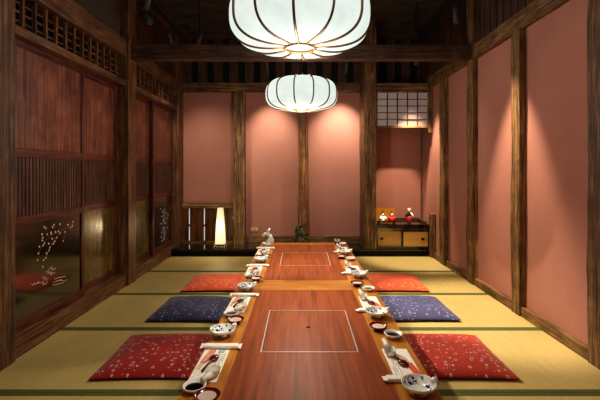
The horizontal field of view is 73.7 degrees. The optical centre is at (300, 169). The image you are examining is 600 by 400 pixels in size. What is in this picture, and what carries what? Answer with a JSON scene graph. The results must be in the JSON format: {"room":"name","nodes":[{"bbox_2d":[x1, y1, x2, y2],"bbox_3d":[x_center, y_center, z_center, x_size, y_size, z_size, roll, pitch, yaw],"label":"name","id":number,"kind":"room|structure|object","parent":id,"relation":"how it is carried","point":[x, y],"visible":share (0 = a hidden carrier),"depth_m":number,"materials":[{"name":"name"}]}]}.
{"room":"japanese dining room","nodes":[
{"label":"japanese dining room","id":0,"kind":"room"},
{"bbox_2d":[15,13,156,95],"bbox_3d":[-2.200,-0.425,2.400,0.100,3.350,7.400,0,0,0],"label":"wall","id":1,"kind":"structure","parent":0,"point":[28,22],"depth_m":3.42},
{"bbox_2d":[15,37,84,334],"bbox_3d":[-1.885,0.105,2.980,0.030,1.950,0.960,0,0,0],"label":"door","id":2,"kind":"structure","parent":1,"relation":"in","point":[49,89],"depth_m":2.97,"materials":[{"name":"paint"}]},
{"bbox_2d":[15,24,125,85],"bbox_3d":[-1.900,-0.900,3.325,0.180,0.060,1.650,0,0,0],"label":"rail","id":3,"kind":"object","parent":1,"relation":"attached to","point":[21,33],"visible":0.54,"depth_m":3.10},
{"bbox_2d":[15,0,119,74],"bbox_3d":[-1.929,-1.050,3.325,0.142,0.240,1.650,0,0,0],"label":"lattice","id":4,"kind":"object","parent":3,"relation":"on","point":[104,62],"visible":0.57,"depth_m":3.17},
{"bbox_2d":[15,274,125,359],"bbox_3d":[-1.955,1.165,3.325,0.290,0.170,1.650,0,0,0],"label":"baseboard","id":5,"kind":"structure","parent":1,"relation":"attached to","point":[27,339],"depth_m":3.09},
{"bbox_2d":[85,72,116,291],"bbox_3d":[-1.925,0.105,3.775,0.030,1.950,0.750,0,0,0],"label":"door","id":6,"kind":"structure","parent":1,"relation":"in","point":[100,95],"depth_m":3.81,"materials":[{"name":"brown paint"}]},
{"bbox_2d":[136,95,150,262],"bbox_3d":[-1.925,0.105,4.730,0.030,1.950,0.780,0,0,0],"label":"door","id":7,"kind":"structure","parent":1,"relation":"in","point":[143,106],"depth_m":4.87,"materials":[{"name":"brown paint"}]},
{"bbox_2d":[136,244,176,278],"bbox_3d":[-1.955,1.165,5.090,0.290,0.170,1.500,0,0,0],"label":"baseboard","id":8,"kind":"structure","parent":1,"relation":"attached to","point":[148,263],"depth_m":4.91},
{"bbox_2d":[136,86,176,109],"bbox_3d":[-1.900,-0.900,5.090,0.180,0.060,1.500,0,0,0],"label":"rail","id":9,"kind":"object","parent":1,"relation":"attached to","point":[140,92],"visible":0.48,"depth_m":4.94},
{"bbox_2d":[136,66,172,103],"bbox_3d":[-1.929,-1.050,5.090,0.142,0.240,1.500,0,0,0],"label":"lattice","id":10,"kind":"object","parent":9,"relation":"on","point":[161,92],"visible":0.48,"depth_m":5.12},
{"bbox_2d":[151,101,172,254],"bbox_3d":[-1.885,0.105,5.450,0.030,1.950,0.780,0,0,0],"label":"door","id":11,"kind":"structure","parent":1,"relation":"in","point":[161,116],"depth_m":5.39,"materials":[{"name":"paint"}]},
{"bbox_2d":[73,0,119,34],"bbox_3d":[-1.940,-1.725,3.325,0.120,0.750,1.650,0,0,0],"label":"wall","id":12,"kind":"structure","parent":0,"point":[107,12],"depth_m":3.87,"materials":[{"name":"brown paint"}]},
{"bbox_2d":[15,0,125,56],"bbox_3d":[-1.955,-1.260,3.325,0.290,0.180,1.650,0,0,0],"label":"beam","id":13,"kind":"structure","parent":12,"relation":"attached to","point":[69,11],"depth_m":3.33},
{"bbox_2d":[157,0,444,29],"bbox_3d":[-0.150,-2.150,2.400,4.200,0.100,7.600,0,0,0],"label":"ceiling","id":14,"kind":"structure","parent":0,"point":[214,14],"depth_m":5.37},
{"bbox_2d":[142,0,150,10],"bbox_3d":[-1.454,-1.802,3.781,0.103,0.595,0.064,0,0,0],"label":"spotlight","id":15,"kind":"object","parent":14,"relation":"hanging from","point":[146,4],"visible":1,"depth_m":3.76,"materials":[{"name":"black metal"}]},
{"bbox_2d":[141,0,182,39],"bbox_3d":[-1.940,-2.030,4.300,0.320,0.140,3.600,0,0,0],"label":"rail","id":16,"kind":"object","parent":14,"relation":"attached to","point":[156,2],"visible":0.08,"depth_m":5.27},
{"bbox_2d":[151,0,190,44],"bbox_3d":[-1.620,-1.950,4.200,0.030,0.300,3.500,0,0,0],"label":"track","id":17,"kind":"object","parent":14,"relation":"hanging from","point":[153,4],"visible":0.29,"depth_m":4.95,"materials":[{"name":"black metal"}]},
{"bbox_2d":[140,10,153,24],"bbox_3d":[-1.577,-1.637,4.078,0.164,0.328,0.064,0,0,23],"label":"spotlight","id":18,"kind":"object","parent":17,"relation":"hanging from","point":[146,17],"visible":0.92,"depth_m":4.06,"materials":[{"name":"black metal"}]},
{"bbox_2d":[166,23,174,44],"bbox_3d":[-1.598,-1.654,4.904,0.064,0.294,0.143,0,0,13],"label":"spotlight","id":19,"kind":"object","parent":17,"relation":"hanging from","point":[169,35],"visible":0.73,"depth_m":4.88,"materials":[{"name":"black metal"}]},
{"bbox_2d":[194,0,203,44],"bbox_3d":[-1.255,-1.803,4.900,0.125,0.595,0.064,0,0,10],"label":"spotlight","id":20,"kind":"object","parent":14,"relation":"hanging from","point":[200,35],"visible":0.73,"depth_m":4.88,"materials":[{"name":"black metal"}]},
{"bbox_2d":[264,62,269,74],"bbox_3d":[-0.469,-1.703,5.504,0.066,0.794,0.134,0,0,0],"label":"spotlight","id":21,"kind":"object","parent":14,"relation":"hanging from","point":[266,64],"visible":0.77,"depth_m":5.48,"materials":[{"name":"black metal"}]},
{"bbox_2d":[229,0,369,59],"bbox_3d":[-0.005,-1.351,2.000,0.693,1.499,0.693,0,0,39],"label":"paper lantern","id":22,"kind":"object","parent":14,"relation":"hanging from","point":[290,29],"visible":1,"depth_m":1.80,"materials":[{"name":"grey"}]},
{"bbox_2d":[287,45,312,50],"bbox_3d":[-0.005,-0.622,2.000,0.140,0.007,0.140,0,0,5],"label":"diffuser","id":23,"kind":"object","parent":22,"relation":"attached to","point":[293,47],"depth_m":2.02,"materials":[{"name":"white paper"}]},
{"bbox_2d":[265,58,336,112],"bbox_3d":[0.005,-1.339,3.900,0.693,1.522,0.693,0,0,-23],"label":"paper lantern","id":24,"kind":"object","parent":14,"relation":"hanging from","point":[291,93],"visible":1,"depth_m":3.63,"materials":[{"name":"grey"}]},
{"bbox_2d":[343,62,348,74],"bbox_3d":[0.619,-1.703,5.504,0.069,0.794,0.133,0,0,0],"label":"spotlight","id":25,"kind":"object","parent":14,"relation":"hanging from","point":[346,64],"visible":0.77,"depth_m":5.48,"materials":[{"name":"black metal"}]},
{"bbox_2d":[414,2,418,65],"bbox_3d":[1.450,-1.703,5.004,0.064,0.795,0.130,0,0,0],"label":"spotlight","id":26,"kind":"object","parent":14,"relation":"hanging from","point":[415,63],"visible":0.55,"depth_m":4.99,"materials":[{"name":"black metal"}]},
{"bbox_3d":[1.620,-1.950,4.200,0.030,0.300,3.500,0,0,0],"label":"track","id":27,"kind":"object","parent":14,"relation":"hanging from","visible":0},
{"bbox_2d":[453,0,459,24],"bbox_3d":[1.601,-1.654,4.128,0.065,0.292,0.070,0,0,0],"label":"spotlight","id":28,"kind":"object","parent":27,"relation":"hanging from","point":[456,20],"visible":1,"depth_m":4.11,"materials":[{"name":"black metal"}]},
{"bbox_2d":[131,45,470,61],"bbox_3d":[0.000,-1.243,4.260,3.580,0.154,0.120,0,0,0],"label":"beam","id":29,"kind":"structure","parent":0,"point":[139,53],"depth_m":4.20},
{"bbox_2d":[183,92,420,235],"bbox_3d":[-0.152,-0.425,6.150,3.995,3.350,0.100,0,0,0],"label":"wall","id":30,"kind":"structure","parent":0,"point":[272,153],"depth_m":6.10,"materials":[{"name":"paint"}]},
{"bbox_2d":[182,203,233,242],"bbox_3d":[-1.395,0.800,6.062,0.790,0.600,0.065,0,0,0],"label":"wainscot","id":31,"kind":"structure","parent":30,"relation":"attached to","point":[199,219],"depth_m":6.05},
{"bbox_2d":[250,227,258,231],"bbox_3d":[-0.705,0.902,6.093,0.130,0.075,0.014,0,0,0],"label":"wall outlet","id":32,"kind":"object","parent":30,"relation":"attached to","point":[252,229],"visible":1,"depth_m":6.09,"materials":[{"name":"beige plastic"}]},
{"bbox_2d":[182,83,359,92],"bbox_3d":[-0.450,-1.250,6.065,2.680,0.140,0.070,0,0,0],"label":"beam","id":33,"kind":"structure","parent":30,"relation":"attached to","point":[186,87],"depth_m":6.03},
{"bbox_2d":[183,39,359,82],"bbox_3d":[-0.450,-1.660,6.069,2.680,0.680,0.058,0,0,0],"label":"cladding","id":34,"kind":"object","parent":30,"relation":"attached to","point":[193,72],"visible":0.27,"depth_m":6.04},
{"bbox_2d":[245,236,359,242],"bbox_3d":[-0.055,1.050,6.075,1.890,0.100,0.050,0,0,0],"label":"baseboard","id":35,"kind":"structure","parent":30,"relation":"attached to","point":[248,239],"depth_m":6.05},
{"bbox_2d":[376,39,419,82],"bbox_3d":[1.425,-1.625,6.069,0.750,0.750,0.058,0,0,0],"label":"cladding","id":36,"kind":"object","parent":30,"relation":"attached to","point":[386,72],"visible":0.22,"depth_m":6.04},
{"bbox_2d":[421,128,421,218],"bbox_3d":[1.835,-0.225,6.090,0.020,1.950,0.020,0,0,0],"label":"trim","id":37,"kind":"structure","parent":30,"relation":"attached to","point":[421,128],"depth_m":6.08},
{"bbox_2d":[422,0,587,360],"bbox_3d":[1.895,-0.425,2.400,0.100,3.350,7.400,0,0,0],"label":"wall","id":38,"kind":"structure","parent":0,"point":[556,44],"depth_m":3.13,"materials":[{"name":"paint"}]},
{"bbox_2d":[427,87,432,132],"bbox_3d":[1.817,-0.840,5.650,0.055,0.640,0.100,0,0,0],"label":"post","id":39,"kind":"object","parent":38,"relation":"attached to","point":[430,91],"visible":0.89,"depth_m":5.60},
{"bbox_2d":[376,83,428,127],"bbox_3d":[1.430,-0.906,5.650,0.760,0.627,0.100,0,0,0],"label":"window","id":40,"kind":"structure","parent":39,"relation":"attached to","point":[394,109],"depth_m":5.65,"materials":[{"name":"paper"}]},
{"bbox_2d":[420,0,533,82],"bbox_3d":[1.824,-1.645,4.275,0.038,0.670,3.550,0,0,0],"label":"cladding","id":41,"kind":"object","parent":38,"relation":"attached to","point":[489,15],"visible":0.54,"depth_m":4.42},
{"bbox_2d":[422,0,569,86],"bbox_3d":[1.823,-1.235,4.300,0.045,0.150,3.600,0,0,0],"label":"beam","id":42,"kind":"structure","parent":38,"relation":"attached to","point":[536,10],"depth_m":3.54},
{"bbox_2d":[433,252,587,359],"bbox_3d":[1.825,1.163,2.100,0.040,0.075,6.800,0,0,0],"label":"baseboard","id":43,"kind":"structure","parent":38,"relation":"attached to","point":[562,336],"depth_m":3.10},
{"bbox_3d":[-0.150,1.325,2.400,4.200,0.150,7.600,0,0,0],"label":"floor","id":44,"kind":"structure","parent":0,"visible":0},
{"bbox_2d":[0,0,14,370],"bbox_3d":[-1.945,-0.425,2.357,0.310,3.350,0.315,0,0,0],"label":"post","id":45,"kind":"object","parent":44,"relation":"on","point":[7,7],"visible":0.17,"depth_m":2.43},
{"bbox_2d":[0,393,179,399],"bbox_3d":[-0.905,1.224,1.722,1.807,0.052,0.863,0,0,0],"label":"mat","id":46,"kind":"object","parent":44,"relation":"on","point":[3,396],"visible":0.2,"depth_m":2.12,"materials":[{"name":"beige wicker"}]},
{"bbox_2d":[177,285,442,399],"bbox_3d":[0.035,1.033,2.190,1.010,0.330,1.677,0,0,0],"label":"table","id":47,"kind":"object","parent":46,"relation":"on","point":[299,342],"visible":0.85,"depth_m":1.92,"materials":[{"name":"red wood"}]},
{"bbox_2d":[182,378,206,393],"bbox_3d":[-0.420,0.857,1.575,0.094,0.025,0.094,0,0,0],"label":"sauce dish","id":48,"kind":"object","parent":47,"relation":"on","point":[191,386],"visible":0.87,"depth_m":1.58,"materials":[{"name":"white ceramic"}]},
{"bbox_2d":[193,387,220,399],"bbox_3d":[-0.352,0.855,1.500,0.100,0.029,0.100,0,0,0],"label":"saucer","id":49,"kind":"object","parent":47,"relation":"on","point":[208,393],"visible":1,"depth_m":1.51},
{"bbox_2d":[188,350,229,381],"bbox_3d":[-0.405,0.868,1.785,0.120,0.001,0.296,0,0,0],"label":"placemat","id":50,"kind":"object","parent":47,"relation":"on","point":[196,373],"visible":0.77,"depth_m":1.78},
{"bbox_2d":[196,349,215,369],"bbox_3d":[-0.435,0.864,1.825,0.030,0.008,0.180,0,0,9],"label":"packet","id":51,"kind":"object","parent":50,"relation":"on","point":[205,359],"visible":0.98,"depth_m":1.83,"materials":[{"name":"pink paper"}]},
{"bbox_2d":[201,354,218,372],"bbox_3d":[-0.407,0.859,1.785,0.043,0.019,0.152,0,0,13],"label":"spoon","id":52,"kind":"object","parent":50,"relation":"on","point":[212,358],"visible":1,"depth_m":1.80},
{"bbox_2d":[209,354,218,361],"bbox_3d":[-0.397,0.859,1.829,0.043,0.019,0.062,0,0,13],"label":"spoon bowl","id":53,"kind":"object","parent":52,"relation":"on","point":[212,358],"depth_m":1.82,"materials":[{"name":"red paint"}]},
{"bbox_2d":[200,365,220,381],"bbox_3d":[-0.376,0.844,1.653,0.058,0.043,0.134,0,0,14],"label":"spoon","id":54,"kind":"object","parent":50,"relation":"on","point":[212,371],"visible":1,"depth_m":1.65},
{"bbox_2d":[200,343,241,348],"bbox_3d":[-0.390,0.860,1.955,0.200,0.016,0.048,0,0,1],"label":"towel","id":55,"kind":"object","parent":47,"relation":"on","point":[206,345],"visible":1,"depth_m":1.94,"materials":[{"name":"white fabric"}]},
{"bbox_2d":[209,322,236,338],"bbox_3d":[-0.410,0.840,2.090,0.133,0.058,0.133,0,0,7],"label":"serving bowl","id":56,"kind":"object","parent":47,"relation":"on","point":[222,330],"visible":1,"depth_m":2.11,"materials":[{"name":"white ceramic"}]},
{"bbox_2d":[223,309,238,316],"bbox_3d":[-0.415,0.857,2.380,0.094,0.025,0.094,0,0,0],"label":"sauce dish","id":57,"kind":"object","parent":47,"relation":"on","point":[230,312],"visible":0.8,"depth_m":2.39,"materials":[{"name":"white ceramic"}]},
{"bbox_2d":[226,315,243,324],"bbox_3d":[-0.372,0.855,2.265,0.100,0.029,0.100,0,0,0],"label":"saucer","id":58,"kind":"object","parent":47,"relation":"on","point":[235,318],"visible":0.89,"depth_m":2.27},
{"bbox_2d":[225,297,250,311],"bbox_3d":[-0.405,0.868,2.590,0.120,0.001,0.296,0,0,1],"label":"placemat","id":59,"kind":"object","parent":47,"relation":"on","point":[246,300],"visible":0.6,"depth_m":2.60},
{"bbox_2d":[234,302,245,310],"bbox_3d":[-0.376,0.844,2.458,0.058,0.043,0.134,0,0,14],"label":"spoon","id":60,"kind":"object","parent":59,"relation":"on","point":[240,306],"visible":0.99,"depth_m":2.45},
{"bbox_2d":[230,293,258,296],"bbox_3d":[-0.390,0.860,2.760,0.200,0.016,0.048,0,0,2],"label":"towel","id":61,"kind":"object","parent":47,"relation":"on","point":[231,294],"visible":1,"depth_m":2.74,"materials":[{"name":"white fabric"}]},
{"bbox_2d":[237,281,256,291],"bbox_3d":[-0.392,0.840,2.885,0.133,0.058,0.133,0,0,10],"label":"serving bowl","id":62,"kind":"object","parent":47,"relation":"on","point":[244,286],"visible":1,"depth_m":2.90,"materials":[{"name":"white ceramic"}]},
{"bbox_2d":[350,280,363,286],"bbox_3d":[0.420,0.855,3.000,0.100,0.029,0.100,0,0,0],"label":"saucer","id":63,"kind":"object","parent":47,"relation":"on","point":[356,283],"visible":1,"depth_m":2.99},
{"bbox_2d":[362,285,374,291],"bbox_3d":[0.486,0.857,2.880,0.094,0.025,0.094,0,0,0],"label":"sauce dish","id":64,"kind":"object","parent":47,"relation":"on","point":[367,288],"visible":1,"depth_m":2.88,"materials":[{"name":"white ceramic"}]},
{"bbox_2d":[358,296,380,307],"bbox_3d":[0.452,0.868,2.600,0.120,0.001,0.296,0,0,0],"label":"placemat","id":65,"kind":"object","parent":47,"relation":"on","point":[364,303],"visible":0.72,"depth_m":2.64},
{"bbox_2d":[358,289,367,299],"bbox_3d":[0.413,0.844,2.707,0.058,0.043,0.134,0,0,-6],"label":"spoon","id":66,"kind":"object","parent":65,"relation":"on","point":[362,296],"visible":0.98,"depth_m":2.70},
{"bbox_2d":[365,306,389,318],"bbox_3d":[0.447,0.840,2.361,0.133,0.058,0.133,0,0,30],"label":"serving bowl","id":67,"kind":"object","parent":47,"relation":"on","point":[376,312],"visible":1,"depth_m":2.38,"materials":[{"name":"white ceramic"}]},
{"bbox_2d":[369,321,387,331],"bbox_3d":[0.420,0.855,2.170,0.100,0.029,0.100,0,0,0],"label":"saucer","id":68,"kind":"object","parent":47,"relation":"on","point":[377,326],"visible":1,"depth_m":2.17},
{"bbox_2d":[384,329,401,339],"bbox_3d":[0.478,0.857,2.075,0.094,0.025,0.094,0,0,0],"label":"sauce dish","id":69,"kind":"object","parent":47,"relation":"on","point":[393,334],"visible":1,"depth_m":2.08,"materials":[{"name":"white ceramic"}]},
{"bbox_2d":[382,349,418,374],"bbox_3d":[0.452,0.868,1.795,0.120,0.001,0.296,0,0,0],"label":"placemat","id":70,"kind":"object","parent":47,"relation":"on","point":[397,369],"visible":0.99,"depth_m":1.80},
{"bbox_2d":[382,338,395,356],"bbox_3d":[0.413,0.844,1.902,0.058,0.043,0.134,0,0,-6],"label":"spoon","id":71,"kind":"object","parent":70,"relation":"on","point":[389,350],"visible":1,"depth_m":1.90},
{"bbox_2d":[393,355,408,366],"bbox_3d":[0.438,0.859,1.825,0.043,0.019,0.152,0,0,-22],"label":"spoon","id":72,"kind":"object","parent":70,"relation":"on","point":[402,362],"visible":0.96,"depth_m":1.78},
{"bbox_2d":[397,359,408,366],"bbox_3d":[0.455,0.859,1.783,0.043,0.019,0.062,0,0,-22],"label":"spoon bowl","id":73,"kind":"object","parent":72,"relation":"on","point":[402,362],"depth_m":1.77,"materials":[{"name":"red paint"}]},
{"bbox_2d":[403,357,420,373],"bbox_3d":[0.486,0.864,1.755,0.030,0.008,0.180,0,0,-7],"label":"packet","id":74,"kind":"object","parent":70,"relation":"on","point":[411,366],"visible":0.64,"depth_m":1.73,"materials":[{"name":"red paper"}]},
{"bbox_2d":[382,375,430,381],"bbox_3d":[0.437,0.860,1.650,0.200,0.016,0.048,0,0,0],"label":"towel","id":75,"kind":"object","parent":47,"relation":"on","point":[389,378],"visible":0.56,"depth_m":1.64,"materials":[{"name":"white fabric"}]},
{"bbox_2d":[401,374,437,397],"bbox_3d":[0.458,0.840,1.556,0.133,0.058,0.133,0,0,38],"label":"serving bowl","id":76,"kind":"object","parent":47,"relation":"on","point":[417,385],"visible":1,"depth_m":1.57,"materials":[{"name":"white ceramic"}]},
{"bbox_2d":[0,329,211,392],"bbox_3d":[-0.905,1.224,2.587,1.807,0.052,0.863,0,0,0],"label":"mat","id":77,"kind":"object","parent":44,"relation":"on","point":[64,362],"visible":0.41,"depth_m":2.43,"materials":[{"name":"beige wicker"}]},
{"bbox_2d":[89,334,211,378],"bbox_3d":[-0.910,1.162,2.565,0.600,0.074,0.600,0,0,-1],"label":"floor cushion","id":78,"kind":"object","parent":77,"relation":"on","point":[141,355],"visible":0.87,"depth_m":2.43,"materials":[{"name":"red fabric"}]},
{"bbox_2d":[111,0,135,285],"bbox_3d":[-1.945,-0.425,4.245,0.310,3.350,0.190,0,0,0],"label":"post","id":79,"kind":"object","parent":44,"relation":"on","point":[126,95],"visible":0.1,"depth_m":4.15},
{"bbox_2d":[62,294,232,328],"bbox_3d":[-0.905,1.224,3.445,1.807,0.052,0.848,0,0,0],"label":"mat","id":80,"kind":"object","parent":44,"relation":"on","point":[118,311],"visible":0.44,"depth_m":3.30,"materials":[{"name":"beige wicker"}]},
{"bbox_2d":[145,296,231,320],"bbox_3d":[-0.920,1.163,3.420,0.600,0.072,0.580,0,0,1],"label":"floor cushion","id":81,"kind":"object","parent":80,"relation":"on","point":[178,308],"visible":0.93,"depth_m":3.27,"materials":[{"name":"blue fabric"}]},
{"bbox_2d":[240,243,371,284],"bbox_3d":[0.035,1.033,3.910,1.010,0.330,1.757,0,0,0],"label":"table","id":82,"kind":"object","parent":80,"relation":"on","point":[289,263],"visible":0.61,"depth_m":3.61,"materials":[{"name":"red wood"}]},
{"bbox_2d":[249,276,261,281],"bbox_3d":[-0.353,0.855,3.130,0.100,0.029,0.100,0,0,0],"label":"saucer","id":83,"kind":"object","parent":82,"relation":"on","point":[254,278],"visible":0.94,"depth_m":3.12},
{"bbox_2d":[247,264,268,266],"bbox_3d":[-0.390,0.860,3.610,0.200,0.016,0.048,0,0,-1],"label":"towel","id":84,"kind":"object","parent":82,"relation":"on","point":[249,265],"visible":1,"depth_m":3.60,"materials":[{"name":"white fabric"}]},
{"bbox_2d":[254,255,267,262],"bbox_3d":[-0.378,0.840,3.770,0.134,0.058,0.134,0,0,4],"label":"serving bowl","id":85,"kind":"object","parent":82,"relation":"on","point":[260,259],"visible":1,"depth_m":3.75,"materials":[{"name":"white ceramic"}]},
{"bbox_2d":[262,242,271,246],"bbox_3d":[-0.382,0.846,4.535,0.124,0.046,0.124,0,0,0],"label":"bowl","id":86,"kind":"object","parent":82,"relation":"on","point":[263,243],"visible":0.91,"depth_m":4.49,"materials":[{"name":"ceramic"}]},
{"bbox_2d":[262,228,273,243],"bbox_3d":[-0.374,0.761,4.535,0.136,0.205,0.076,0,0,0],"label":"bird ornament","id":87,"kind":"object","parent":86,"relation":"in","point":[269,239],"visible":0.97,"depth_m":4.52,"materials":[{"name":"ceramic"}]},
{"bbox_2d":[339,249,352,254],"bbox_3d":[0.453,0.840,4.111,0.133,0.058,0.133,0,0,38],"label":"serving bowl","id":88,"kind":"object","parent":82,"relation":"on","point":[342,251],"visible":0.99,"depth_m":4.09,"materials":[{"name":"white ceramic"}]},
{"bbox_2d":[345,266,359,271],"bbox_3d":[0.452,0.868,3.480,0.120,0.001,0.296,0,0,1],"label":"placemat","id":89,"kind":"object","parent":82,"relation":"on","point":[356,267],"visible":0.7,"depth_m":3.52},
{"bbox_2d":[350,270,368,277],"bbox_3d":[0.467,0.840,3.241,0.133,0.058,0.133,0,0,35],"label":"serving bowl","id":90,"kind":"object","parent":82,"relation":"on","point":[356,273],"visible":1,"depth_m":3.24,"materials":[{"name":"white ceramic"}]},
{"bbox_2d":[166,36,182,245],"bbox_3d":[-1.945,-0.425,5.965,0.310,3.350,0.250,0,0,0],"label":"post","id":91,"kind":"object","parent":44,"relation":"on","point":[177,95],"visible":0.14,"depth_m":5.85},
{"bbox_2d":[136,62,176,89],"bbox_3d":[-1.955,-1.245,5.090,0.290,0.150,1.500,0,0,0],"label":"beam","id":92,"kind":"structure","parent":91,"relation":"attached to","point":[150,68],"depth_m":5.11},
{"bbox_2d":[136,0,173,76],"bbox_3d":[-1.875,-1.650,5.090,0.050,0.660,1.500,0,0,0],"label":"cladding","id":93,"kind":"object","parent":92,"relation":"on","point":[154,34],"visible":0.32,"depth_m":4.98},
{"bbox_2d":[115,271,245,293],"bbox_3d":[-0.905,1.224,4.303,1.807,0.052,0.863,0,0,0],"label":"mat","id":94,"kind":"object","parent":44,"relation":"on","point":[151,282],"visible":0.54,"depth_m":4.23,"materials":[{"name":"beige wicker"}]},
{"bbox_2d":[180,273,243,290],"bbox_3d":[-0.890,1.163,4.200,0.600,0.072,0.580,0,0,-1],"label":"floor cushion","id":95,"kind":"object","parent":94,"relation":"on","point":[229,281],"visible":0.83,"depth_m":4.04,"materials":[{"name":"fabric"}]},
{"bbox_2d":[150,256,253,270],"bbox_3d":[-0.905,1.224,5.150,1.807,0.052,0.828,0,0,0],"label":"mat","id":96,"kind":"object","parent":44,"relation":"on","point":[173,263],"visible":0.54,"depth_m":5.13,"materials":[{"name":"beige wicker"}]},
{"bbox_2d":[172,243,428,255],"bbox_3d":[0.005,1.150,5.820,3.590,0.100,0.520,0,0,0],"label":"platform","id":97,"kind":"object","parent":44,"relation":"on","point":[184,249],"visible":0.46,"depth_m":5.57,"materials":[{"name":"black paint"}]},
{"bbox_2d":[214,207,226,247],"bbox_3d":[-1.150,0.804,5.710,0.165,0.594,0.165,0,0,0],"label":"floor lamp","id":98,"kind":"object","parent":97,"relation":"on","point":[220,238],"visible":1,"depth_m":5.66,"materials":[{"name":"beige paper"}]},
{"bbox_2d":[233,91,245,243],"bbox_3d":[-0.927,-0.040,6.037,0.174,2.280,0.123,0,0,0],"label":"post","id":99,"kind":"object","parent":97,"relation":"on","point":[239,100],"visible":1,"depth_m":5.98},
{"bbox_2d":[293,112,311,242],"bbox_3d":[0.020,-0.032,5.956,0.290,2.297,0.272,0,0,0],"label":"pillar","id":100,"kind":"structure","parent":97,"relation":"on","point":[302,228],"depth_m":5.91,"materials":[{"name":"brown wood"}]},
{"bbox_2d":[376,218,428,248],"bbox_3d":[1.427,0.912,5.830,0.745,0.375,0.500,0,0,0],"label":"base cabinet","id":101,"kind":"object","parent":97,"relation":"on","point":[401,234],"visible":0.91,"depth_m":5.60,"materials":[{"name":"black paint"}]},
{"bbox_2d":[376,208,394,221],"bbox_3d":[1.235,0.657,5.875,0.292,0.205,0.038,0,0,0],"label":"folding screen","id":102,"kind":"object","parent":101,"relation":"on","point":[386,211],"visible":0.48,"depth_m":5.87,"materials":[{"name":"gold metal"}]},
{"bbox_2d":[405,208,413,221],"bbox_3d":[1.575,0.657,5.824,0.132,0.206,0.071,0,0,0],"label":"doll","id":103,"kind":"object","parent":101,"relation":"on","point":[408,214],"visible":1,"depth_m":5.81,"materials":[{"name":"red fabric"}]},
{"bbox_3d":[1.225,0.745,5.755,0.260,0.030,0.090,0,0,0],"label":"stand","id":104,"kind":"object","parent":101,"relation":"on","visible":0},
{"bbox_2d":[379,211,386,220],"bbox_3d":[1.175,0.661,5.746,0.118,0.138,0.094,0,0,0],"label":"doll","id":105,"kind":"object","parent":104,"relation":"on","point":[381,218],"visible":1,"depth_m":5.72,"materials":[{"name":"white fabric"}]},
{"bbox_2d":[388,211,395,220],"bbox_3d":[1.305,0.661,5.746,0.118,0.138,0.094,0,0,0],"label":"doll","id":106,"kind":"object","parent":104,"relation":"on","point":[390,218],"visible":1,"depth_m":5.72,"materials":[{"name":"red fabric"}]},
{"bbox_2d":[359,20,375,248],"bbox_3d":[0.970,-0.425,5.838,0.160,3.350,0.522,0,0,0],"label":"post","id":107,"kind":"object","parent":44,"relation":"on","point":[367,139],"visible":0.84,"depth_m":5.58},
{"bbox_2d":[355,256,451,270],"bbox_3d":[0.902,1.224,5.150,1.802,0.052,0.828,0,0,0],"label":"mat","id":108,"kind":"object","parent":44,"relation":"on","point":[370,263],"visible":0.33,"depth_m":5.13,"materials":[{"name":"beige wicker"}]},
{"bbox_2d":[429,213,435,257],"bbox_3d":[1.810,0.900,5.515,0.060,0.600,0.110,0,0,0],"label":"post","id":109,"kind":"object","parent":108,"relation":"on","point":[432,217],"visible":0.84,"depth_m":5.46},
{"bbox_2d":[367,271,486,293],"bbox_3d":[0.902,1.224,4.303,1.802,0.052,0.863,0,0,0],"label":"mat","id":110,"kind":"object","parent":44,"relation":"on","point":[437,282],"visible":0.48,"depth_m":4.23,"materials":[{"name":"beige wicker"}]},
{"bbox_2d":[366,273,429,290],"bbox_3d":[0.970,1.162,4.200,0.600,0.074,0.580,0,0,1],"label":"floor cushion","id":111,"kind":"object","parent":110,"relation":"on","point":[381,282],"visible":0.77,"depth_m":4.04,"materials":[{"name":"fabric"}]},
{"bbox_2d":[439,76,448,267],"bbox_3d":[1.825,0.040,5.085,0.079,2.420,0.178,0,0,0],"label":"post","id":112,"kind":"object","parent":44,"relation":"on","point":[444,82],"visible":0.83,"depth_m":5.00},
{"bbox_2d":[378,294,538,328],"bbox_3d":[0.902,1.224,3.445,1.802,0.052,0.848,0,0,0],"label":"mat","id":113,"kind":"object","parent":44,"relation":"on","point":[475,311],"visible":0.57,"depth_m":3.28,"materials":[{"name":"beige wicker"}]},
{"bbox_2d":[380,295,460,320],"bbox_3d":[0.960,1.162,3.430,0.600,0.073,0.580,0,0,-1],"label":"floor cushion","id":114,"kind":"object","parent":113,"relation":"on","point":[404,307],"visible":0.8,"depth_m":3.28,"materials":[{"name":"blue fabric"}]},
{"bbox_2d":[466,0,477,287],"bbox_3d":[1.826,-0.425,4.245,0.079,3.350,0.158,0,0,0],"label":"post","id":115,"kind":"object","parent":44,"relation":"on","point":[472,64],"visible":0.86,"depth_m":4.18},
{"bbox_2d":[400,329,599,392],"bbox_3d":[0.902,1.224,2.587,1.802,0.052,0.863,0,0,0],"label":"mat","id":116,"kind":"object","parent":44,"relation":"on","point":[542,364],"visible":0.48,"depth_m":2.46,"materials":[{"name":"beige wicker"}]},
{"bbox_2d":[403,333,519,378],"bbox_3d":[0.945,1.163,2.565,0.600,0.073,0.600,0,0,1],"label":"floor cushion","id":117,"kind":"object","parent":116,"relation":"on","point":[440,355],"visible":0.79,"depth_m":2.43,"materials":[{"name":"red fabric"}]},
{"bbox_2d":[510,27,525,318],"bbox_3d":[1.826,0.040,3.345,0.079,2.420,0.138,0,0,0],"label":"post","id":118,"kind":"object","parent":44,"relation":"on","point":[518,37],"visible":0.81,"depth_m":3.29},
{"bbox_2d":[440,393,599,399],"bbox_3d":[0.902,1.224,1.722,1.802,0.052,0.863,0,0,0],"label":"mat","id":119,"kind":"object","parent":44,"relation":"on","point":[446,396],"visible":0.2,"depth_m":2.12,"materials":[{"name":"beige wicker"}]},
{"bbox_2d":[586,0,599,369],"bbox_3d":[1.826,-0.425,2.350,0.079,3.350,0.308,0,0,0],"label":"post","id":120,"kind":"object","parent":44,"relation":"on","point":[593,11],"visible":0.96,"depth_m":2.44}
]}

